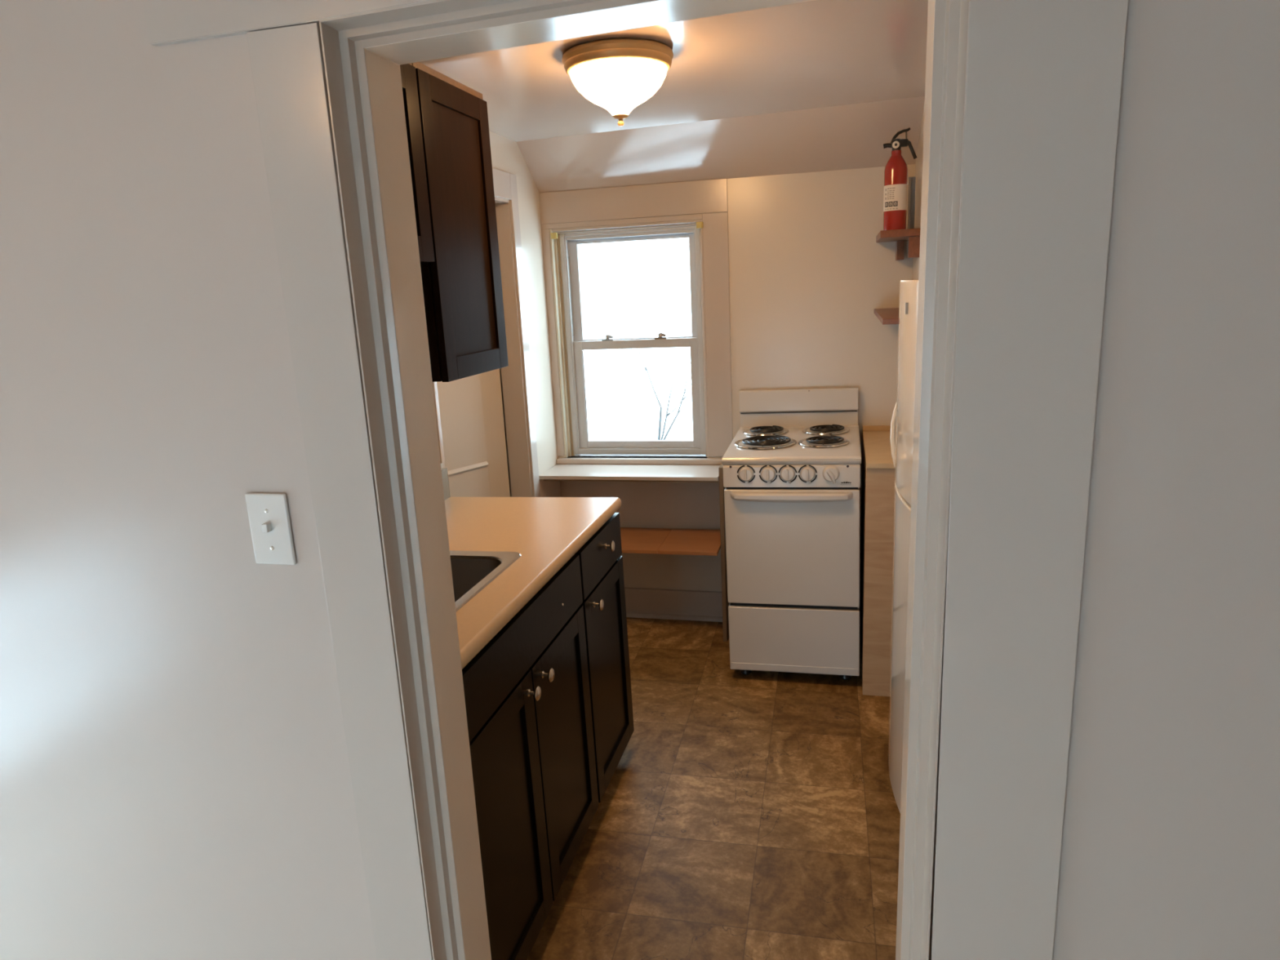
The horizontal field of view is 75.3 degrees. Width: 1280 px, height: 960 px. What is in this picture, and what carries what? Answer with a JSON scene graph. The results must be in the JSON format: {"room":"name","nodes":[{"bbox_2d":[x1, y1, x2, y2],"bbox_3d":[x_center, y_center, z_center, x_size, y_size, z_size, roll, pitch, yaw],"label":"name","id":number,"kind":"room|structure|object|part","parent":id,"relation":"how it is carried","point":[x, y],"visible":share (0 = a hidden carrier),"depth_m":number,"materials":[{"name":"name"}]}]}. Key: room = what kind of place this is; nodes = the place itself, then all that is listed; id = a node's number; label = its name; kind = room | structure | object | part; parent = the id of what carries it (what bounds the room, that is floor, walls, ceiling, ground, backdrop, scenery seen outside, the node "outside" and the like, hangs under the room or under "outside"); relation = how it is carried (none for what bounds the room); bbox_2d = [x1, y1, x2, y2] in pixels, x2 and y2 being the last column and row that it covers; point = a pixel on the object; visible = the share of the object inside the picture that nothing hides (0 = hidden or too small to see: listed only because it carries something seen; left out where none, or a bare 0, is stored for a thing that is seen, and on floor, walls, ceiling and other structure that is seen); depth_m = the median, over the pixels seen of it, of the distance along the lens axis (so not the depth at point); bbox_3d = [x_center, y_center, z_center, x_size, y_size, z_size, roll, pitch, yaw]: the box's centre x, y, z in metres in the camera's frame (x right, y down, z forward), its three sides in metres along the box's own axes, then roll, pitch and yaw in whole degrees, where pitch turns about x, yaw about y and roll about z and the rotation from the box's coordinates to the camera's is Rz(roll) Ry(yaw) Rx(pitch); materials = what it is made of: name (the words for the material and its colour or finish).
{"room":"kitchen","nodes":[
{"label":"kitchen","id":0,"kind":"room"},
{"bbox_2d":[440,130,560,497],"bbox_3d":[-0.740,-0.144,2.761,0.090,2.240,2.774,1,14,14],"label":"wall","id":1,"kind":"structure","parent":0,"point":[507,157],"depth_m":3.68,"materials":[{"name":"beige paint"}]},
{"bbox_2d":[400,62,434,262],"bbox_3d":[-0.775,-0.697,1.728,0.324,0.475,0.752,1,14,14],"label":"upper cabinet","id":2,"kind":"object","parent":1,"relation":"attached to","point":[408,75],"visible":0.17,"depth_m":2.01,"materials":[{"name":"brown wood"}]},
{"bbox_2d":[411,62,508,382],"bbox_3d":[-0.630,-0.685,2.317,0.324,0.780,0.416,1,14,14],"label":"upper cabinet","id":3,"kind":"object","parent":1,"relation":"attached to","point":[462,288],"visible":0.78,"depth_m":2.25,"materials":[{"name":"brown wood"}]},
{"bbox_3d":[-0.652,-1.053,2.228,0.316,0.021,0.410,1,14,14],"label":"moulding","id":4,"kind":"part","parent":3,"relation":"part of","materials":[{"name":"brown wood"}]},
{"bbox_2d":[436,368,510,497],"bbox_3d":[-0.804,-0.106,3.307,0.101,1.905,0.760,7,17,37],"label":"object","id":5,"kind":"structure","parent":1,"relation":"in","point":[471,407],"depth_m":3.47,"materials":[{"name":"beige paint"}]},
{"bbox_2d":[432,168,540,497],"bbox_3d":[-0.572,-0.161,3.235,0.010,2.042,0.890,1,14,14],"label":"trim","id":6,"kind":"structure","parent":1,"relation":"attached to","point":[504,183],"depth_m":3.48,"materials":[{"name":"beige paint"}]},
{"bbox_2d":[442,196,533,497],"bbox_3d":[-0.626,-0.106,3.237,0.095,1.940,0.797,1,14,14],"label":"trim","id":7,"kind":"structure","parent":1,"relation":"attached to","point":[512,375],"depth_m":3.54,"materials":[{"name":"beige paint"}]},
{"bbox_2d":[499,368,511,497],"bbox_3d":[-1.270,-0.250,3.325,1.210,2.240,1.600,1,14,14],"label":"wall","id":8,"kind":"structure","parent":0,"point":[500,368],"depth_m":3.92,"materials":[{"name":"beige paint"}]},
{"bbox_2d":[0,0,1279,959],"bbox_3d":[-0.114,0.096,1.254,4.750,2.400,0.130,1,14,14],"label":"wall","id":9,"kind":"structure","parent":0,"point":[175,780],"depth_m":1.23,"materials":[{"name":"paint"}]},
{"bbox_2d":[244,493,296,564],"bbox_3d":[-0.576,0.078,1.286,0.072,0.115,0.018,1,14,14],"label":"light switch","id":10,"kind":"object","parent":9,"relation":"attached to","point":[268,517],"visible":1,"depth_m":1.29,"materials":[{"name":"white plastic"}]},
{"bbox_2d":[142,0,435,46],"bbox_3d":[-0.023,-0.688,0.965,1.350,0.192,0.012,1,14,14],"label":"trim","id":11,"kind":"structure","parent":9,"relation":"attached to","point":[168,22],"depth_m":1.10,"materials":[{"name":"beige paint"}]},
{"bbox_2d":[246,22,432,959],"bbox_3d":[-0.428,0.339,1.318,0.108,1.928,0.010,1,14,14],"label":"trim","id":12,"kind":"structure","parent":9,"relation":"attached to","point":[287,63],"depth_m":1.23,"materials":[{"name":"beige paint"}]},
{"bbox_2d":[319,0,969,959],"bbox_3d":[0.019,0.329,1.224,0.803,1.950,0.046,1,14,14],"label":"trim","id":13,"kind":"structure","parent":9,"relation":"attached to","point":[344,39],"depth_m":1.14,"materials":[{"name":"beige paint"}]},
{"bbox_2d":[364,0,934,959],"bbox_3d":[0.036,0.312,1.291,0.803,1.950,0.096,1,14,14],"label":"trim","id":14,"kind":"structure","parent":9,"relation":"attached to","point":[383,62],"depth_m":1.23,"materials":[{"name":"beige paint"}]},
{"bbox_2d":[930,0,1128,959],"bbox_3d":[0.478,0.338,1.093,0.158,1.948,0.010,1,14,14],"label":"trim","id":15,"kind":"structure","parent":9,"relation":"attached to","point":[1044,77],"depth_m":1.00,"materials":[{"name":"beige paint"}]},
{"bbox_2d":[419,0,928,192],"bbox_3d":[0.384,-1.054,2.273,2.490,0.393,2.760,1,14,14],"label":"ceiling","id":16,"kind":"structure","parent":0,"point":[815,86],"depth_m":2.83,"materials":[{"name":"paint"}]},
{"bbox_2d":[561,37,673,126],"bbox_3d":[-0.056,-1.047,2.230,0.298,0.183,0.298,1,14,14],"label":"ceiling lamp","id":17,"kind":"object","parent":16,"relation":"attached to","point":[617,75],"visible":1,"depth_m":2.13,"materials":[{"name":"white glass"}]},
{"bbox_2d":[527,617,900,959],"bbox_3d":[0.491,0.974,2.787,2.490,0.060,2.760,1,14,14],"label":"floor","id":18,"kind":"structure","parent":0,"point":[754,815],"depth_m":2.47,"materials":[{"name":"tile"}]},
{"bbox_2d":[462,554,599,959],"bbox_3d":[-0.526,0.718,2.057,0.650,0.867,0.835,0,13,14],"label":"base cabinet","id":19,"kind":"object","parent":18,"relation":"on","point":[527,692],"visible":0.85,"depth_m":1.93,"materials":[{"name":"black wood"}]},
{"bbox_3d":[-0.293,0.799,1.807,0.019,0.633,0.418,0,13,14],"label":"door","id":20,"kind":"part","parent":19,"relation":"part of","materials":[{"name":"black wood"}]},
{"bbox_3d":[-0.269,0.368,1.910,0.019,0.140,0.823,0,13,14],"label":"false drawer","id":21,"kind":"part","parent":19,"relation":"part of","materials":[{"name":"black wood"}]},
{"bbox_2d":[440,467,621,669],"bbox_3d":[-0.523,0.176,2.138,0.634,0.141,1.300,0,13,14],"label":"countertop","id":22,"kind":"structure","parent":19,"relation":"on","point":[546,532],"depth_m":2.30,"materials":[{"name":"beige laminate"}]},
{"bbox_2d":[449,550,520,611],"bbox_3d":[-0.596,0.332,1.977,0.485,0.166,0.550,0,13,14],"label":"sink","id":23,"kind":"object","parent":22,"relation":"in","point":[471,575],"visible":0.12,"depth_m":2.15,"materials":[{"name":"silver metal"}]},
{"bbox_3d":[-0.602,0.337,1.969,0.433,0.161,0.475,0,13,14],"label":"bowl","id":24,"kind":"part","parent":23,"relation":"part of","materials":[{"name":"silver metal"}]},
{"bbox_3d":[-0.243,0.491,1.910,0.029,0.033,0.033,0,13,14],"label":"knob","id":25,"kind":"part","parent":19,"relation":"part of","materials":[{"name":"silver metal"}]},
{"bbox_3d":[-0.222,0.469,1.998,0.029,0.033,0.033,0,13,14],"label":"knob","id":26,"kind":"part","parent":19,"relation":"part of","materials":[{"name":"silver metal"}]},
{"bbox_3d":[-0.196,0.703,2.199,0.019,0.633,0.398,0,13,14],"label":"door","id":27,"kind":"part","parent":19,"relation":"part of","materials":[{"name":"black wood"}]},
{"bbox_2d":[574,512,634,802],"bbox_3d":[-0.377,0.571,2.656,0.650,0.867,0.430,0,13,14],"label":"base cabinet","id":28,"kind":"object","parent":18,"relation":"on","point":[601,561],"visible":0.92,"depth_m":2.56,"materials":[{"name":"black wood"}]},
{"bbox_3d":[-0.120,0.221,2.507,0.019,0.140,0.414,0,13,14],"label":"drawer","id":29,"kind":"part","parent":28,"relation":"part of","materials":[{"name":"black wood"}]},
{"bbox_3d":[-0.120,0.362,2.407,0.029,0.033,0.033,0,13,14],"label":"knob","id":30,"kind":"part","parent":28,"relation":"part of","materials":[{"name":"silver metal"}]},
{"bbox_3d":[-0.091,0.201,2.524,0.029,0.033,0.033,0,13,14],"label":"knob","id":31,"kind":"part","parent":28,"relation":"part of","materials":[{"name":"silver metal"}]},
{"bbox_2d":[538,462,729,641],"bbox_3d":[-0.013,0.316,3.808,0.831,0.802,0.348,1,14,14],"label":"shelf","id":32,"kind":"object","parent":18,"relation":"on","point":[559,472],"depth_m":3.70,"materials":[{"name":"beige paint"}]},
{"bbox_3d":[-0.019,0.274,3.791,0.797,0.016,0.333,1,14,14],"label":"lower shelf","id":33,"kind":"part","parent":32,"relation":"part of","materials":[{"name":"brown wood"}]},
{"bbox_3d":[0.393,0.309,3.757,0.018,0.802,0.251,1,14,14],"label":"panel","id":34,"kind":"part","parent":32,"relation":"part of","materials":[{"name":"white wood"}]},
{"bbox_2d":[721,386,861,679],"bbox_3d":[0.646,0.210,3.449,0.531,1.113,0.633,0,13,14],"label":"electric stove","id":35,"kind":"object","parent":18,"relation":"on","point":[792,464],"visible":1,"depth_m":3.21,"materials":[{"name":"white metal"}]},
{"bbox_3d":[0.401,-0.015,3.142,0.055,0.064,0.027,0,13,14],"label":"knob","id":36,"kind":"part","parent":35,"relation":"part of","materials":[{"name":"white plastic"}]},
{"bbox_3d":[0.546,-0.218,3.578,0.144,0.011,0.151,0,13,14],"label":"burner","id":37,"kind":"part","parent":35,"relation":"part of","materials":[{"name":"black metal"}]},
{"bbox_3d":[0.512,-0.159,3.360,0.196,0.011,0.204,0,13,14],"label":"burner","id":38,"kind":"part","parent":35,"relation":"part of","materials":[{"name":"black metal"}]},
{"bbox_3d":[0.482,-0.015,3.122,0.055,0.064,0.027,0,13,14],"label":"knob","id":39,"kind":"part","parent":35,"relation":"part of","materials":[{"name":"white plastic"}]},
{"bbox_3d":[0.552,-0.015,3.104,0.055,0.065,0.027,0,13,14],"label":"knob","id":40,"kind":"part","parent":35,"relation":"part of","materials":[{"name":"white plastic"}]},
{"bbox_2d":[721,424,861,464],"bbox_3d":[0.631,-0.150,3.382,0.514,0.050,0.598,0,13,14],"label":"cooktop","id":41,"kind":"object","parent":35,"relation":"in","point":[753,444],"depth_m":3.27,"materials":[{"name":"white metal"}]},
{"bbox_2d":[724,465,859,607],"bbox_3d":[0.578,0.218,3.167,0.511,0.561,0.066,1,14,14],"label":"oven","id":42,"kind":"object","parent":35,"relation":"in","point":[793,531],"depth_m":3.17,"materials":[{"name":"white metal"}]},
{"bbox_3d":[0.570,-0.019,3.135,0.508,0.086,0.044,0,13,14],"label":"control panel","id":43,"kind":"part","parent":35,"relation":"part of","materials":[{"name":"white metal"}]},
{"bbox_3d":[0.606,0.632,3.279,0.506,0.271,0.033,0,13,14],"label":"drawer","id":44,"kind":"part","parent":35,"relation":"part of","materials":[{"name":"white metal"}]},
{"bbox_3d":[0.623,-0.015,3.086,0.055,0.065,0.027,0,13,14],"label":"knob","id":45,"kind":"part","parent":35,"relation":"part of","materials":[{"name":"white plastic"}]},
{"bbox_3d":[0.736,-0.159,3.305,0.149,0.011,0.157,0,13,14],"label":"burner","id":46,"kind":"part","parent":35,"relation":"part of","materials":[{"name":"black metal"}]},
{"bbox_3d":[0.794,-0.219,3.520,0.144,0.011,0.151,0,13,14],"label":"burner","id":47,"kind":"part","parent":35,"relation":"part of","materials":[{"name":"black metal"}]},
{"bbox_2d":[859,425,896,696],"bbox_3d":[1.004,0.298,3.378,0.187,0.938,0.675,1,14,14],"label":"cabinet","id":48,"kind":"object","parent":18,"relation":"on","point":[877,465],"depth_m":3.10,"materials":[{"name":"laminate"}]},
{"bbox_3d":[0.926,0.314,3.416,0.018,0.896,0.642,1,14,14],"label":"panel","id":49,"kind":"part","parent":48,"relation":"part of","materials":[{"name":"brown wood"}]},
{"bbox_2d":[888,278,918,813],"bbox_3d":[1.094,0.206,2.395,0.708,1.556,0.600,1,14,14],"label":"refrigerator","id":50,"kind":"object","parent":18,"relation":"on","point":[901,448],"visible":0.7,"depth_m":2.31,"materials":[{"name":"white metal"}]},
{"bbox_3d":[0.801,-0.145,2.576,0.048,0.230,0.098,3,14,24],"label":"handle","id":51,"kind":"part","parent":50,"relation":"part of","materials":[{"name":"white plastic"}]},
{"bbox_3d":[0.805,0.471,2.532,0.070,0.925,0.600,1,14,14],"label":"fridge door","id":52,"kind":"part","parent":50,"relation":"part of","materials":[{"name":"white metal"}]},
{"bbox_3d":[0.770,-0.271,2.359,0.070,0.582,0.600,1,14,14],"label":"freezer door","id":53,"kind":"part","parent":50,"relation":"part of","materials":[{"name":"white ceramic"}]},
{"bbox_2d":[546,164,915,612],"bbox_3d":[0.706,-0.368,3.732,2.550,2.100,0.160,1,14,14],"label":"wall","id":54,"kind":"structure","parent":0,"point":[809,273],"depth_m":3.56,"materials":[{"name":"beige paint"}]},
{"bbox_2d":[538,178,732,456],"bbox_3d":[-0.014,-0.695,3.742,0.842,1.199,0.008,1,14,14],"label":"trim","id":55,"kind":"structure","parent":54,"relation":"attached to","point":[697,197],"depth_m":3.65,"materials":[{"name":"beige paint"}]},
{"bbox_2d":[549,218,722,464],"bbox_3d":[-0.013,-0.608,3.825,0.805,1.092,0.170,1,14,14],"label":"window","id":56,"kind":"structure","parent":54,"relation":"in","point":[571,344],"depth_m":3.84,"materials":[{"name":"beige"}]},
{"bbox_2d":[550,232,557,239],"bbox_3d":[-0.386,-1.096,3.724,0.028,0.026,0.020,1,14,14],"label":"bracket","id":57,"kind":"object","parent":56,"relation":"attached to","point":[553,235],"visible":1,"depth_m":3.72,"materials":[{"name":"yellow plastic"}]},
{"bbox_3d":[-0.027,-0.870,3.812,0.601,0.508,0.024,1,14,14],"label":"sash","id":58,"kind":"part","parent":56,"relation":"part of","materials":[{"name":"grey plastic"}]},
{"bbox_3d":[-0.013,-0.401,3.890,0.601,0.508,0.026,1,14,14],"label":"sash","id":59,"kind":"part","parent":56,"relation":"part of","materials":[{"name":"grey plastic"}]},
{"bbox_3d":[0.000,-0.085,3.900,0.805,0.040,0.075,1,14,14],"label":"sill","id":60,"kind":"part","parent":56,"relation":"part of","materials":[{"name":"beige paint"}]},
{"bbox_2d":[696,222,703,228],"bbox_3d":[0.257,-1.096,3.565,0.028,0.026,0.020,1,14,14],"label":"bracket","id":61,"kind":"object","parent":56,"relation":"attached to","point":[699,224],"visible":1,"depth_m":3.56,"materials":[{"name":"yellow plastic"}]},
{"bbox_2d":[624,587,722,616],"bbox_3d":[0.318,0.601,3.974,1.400,0.142,0.014,1,14,14],"label":"baseboard","id":62,"kind":"structure","parent":54,"relation":"attached to","point":[691,602],"depth_m":4.00,"materials":[{"name":"beige paint"}]},
{"bbox_2d":[626,612,722,622],"bbox_3d":[0.026,0.661,4.044,0.800,0.020,0.018,1,14,14],"label":"trim","id":63,"kind":"structure","parent":54,"relation":"attached to","point":[633,615],"depth_m":4.00,"materials":[{"name":"beige paint"}]},
{"bbox_2d":[911,100,924,279],"bbox_3d":[1.221,-0.125,2.279,0.750,2.240,2.774,1,14,14],"label":"wall","id":64,"kind":"structure","parent":0,"point":[918,164],"depth_m":3.15,"materials":[{"name":"beige paint"}]},
{"bbox_2d":[874,307,898,324],"bbox_3d":[0.954,-0.593,3.062,0.149,0.050,0.883,1,14,14],"label":"wall shelf","id":65,"kind":"object","parent":64,"relation":"attached to","point":[886,316],"visible":0.29,"depth_m":2.90,"materials":[{"name":"brown wood"}]},
{"bbox_2d":[875,227,920,260],"bbox_3d":[0.995,-0.905,3.208,0.145,0.101,0.443,1,14,14],"label":"wall shelf","id":66,"kind":"object","parent":64,"relation":"attached to","point":[912,235],"visible":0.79,"depth_m":3.00,"materials":[{"name":"brown wood"}]},
{"bbox_2d":[883,128,916,230],"bbox_3d":[0.954,-1.108,3.065,0.108,0.360,0.084,10,18,44],"label":"fire extinguisher","id":67,"kind":"object","parent":66,"relation":"on","point":[895,172],"visible":0.94,"depth_m":3.05,"materials":[{"name":"red metal"}]},
{"bbox_2d":[887,187,895,199],"bbox_3d":[0.923,-1.054,3.053,0.030,0.039,0.003,8,17,38],"label":"print","id":68,"kind":"object","parent":67,"relation":"attached to","point":[891,191],"depth_m":3.05,"materials":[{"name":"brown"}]},
{"bbox_2d":[884,188,897,207],"bbox_3d":[0.926,-1.042,3.058,0.048,0.066,0.007,8,17,38],"label":"label","id":69,"kind":"object","parent":67,"relation":"on","point":[891,194],"depth_m":3.05,"materials":[{"name":"grey paper"}]},
{"bbox_3d":[0.949,-1.072,3.081,0.083,0.284,0.083,1,14,14],"label":"tank","id":70,"kind":"part","parent":67,"relation":"part of","materials":[{"name":"red metal"}]},
{"bbox_3d":[0.953,-1.260,3.034,0.070,0.050,0.011,1,14,14],"label":"lever","id":71,"kind":"part","parent":67,"relation":"part of","materials":[{"name":"black plastic"}]},
{"bbox_3d":[0.991,-1.212,3.037,0.047,0.073,0.013,1,14,14],"label":"carry handle","id":72,"kind":"part","parent":67,"relation":"part of","materials":[{"name":"black plastic"}]},
{"bbox_2d":[906,176,915,228],"bbox_3d":[1.054,-1.069,3.221,0.027,0.205,0.014,1,14,14],"label":"metal canister","id":73,"kind":"object","parent":66,"relation":"on","point":[912,180],"visible":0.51,"depth_m":3.22,"materials":[{"name":"grey metal"}]},
{"label":"outside","id":74,"kind":"structure","parent":0,"visible":0},
{"bbox_2d":[583,331,693,440],"bbox_3d":[9.983,-5.949,45.950,120.000,0.100,85.800,1,14,14],"label":"ground","id":75,"kind":"structure","parent":74,"point":[623,404],"depth_m":41.02,"materials":[{"name":"white snow"}]},
{"bbox_2d":[603,307,691,439],"bbox_3d":[0.249,-0.661,14.635,2.351,4.764,2.003,7,16,35],"label":"bare tree","id":76,"kind":"object","parent":75,"relation":"on","point":[645,367],"visible":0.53,"depth_m":14.34,"materials":[{"name":"grey plant"}]}
]}

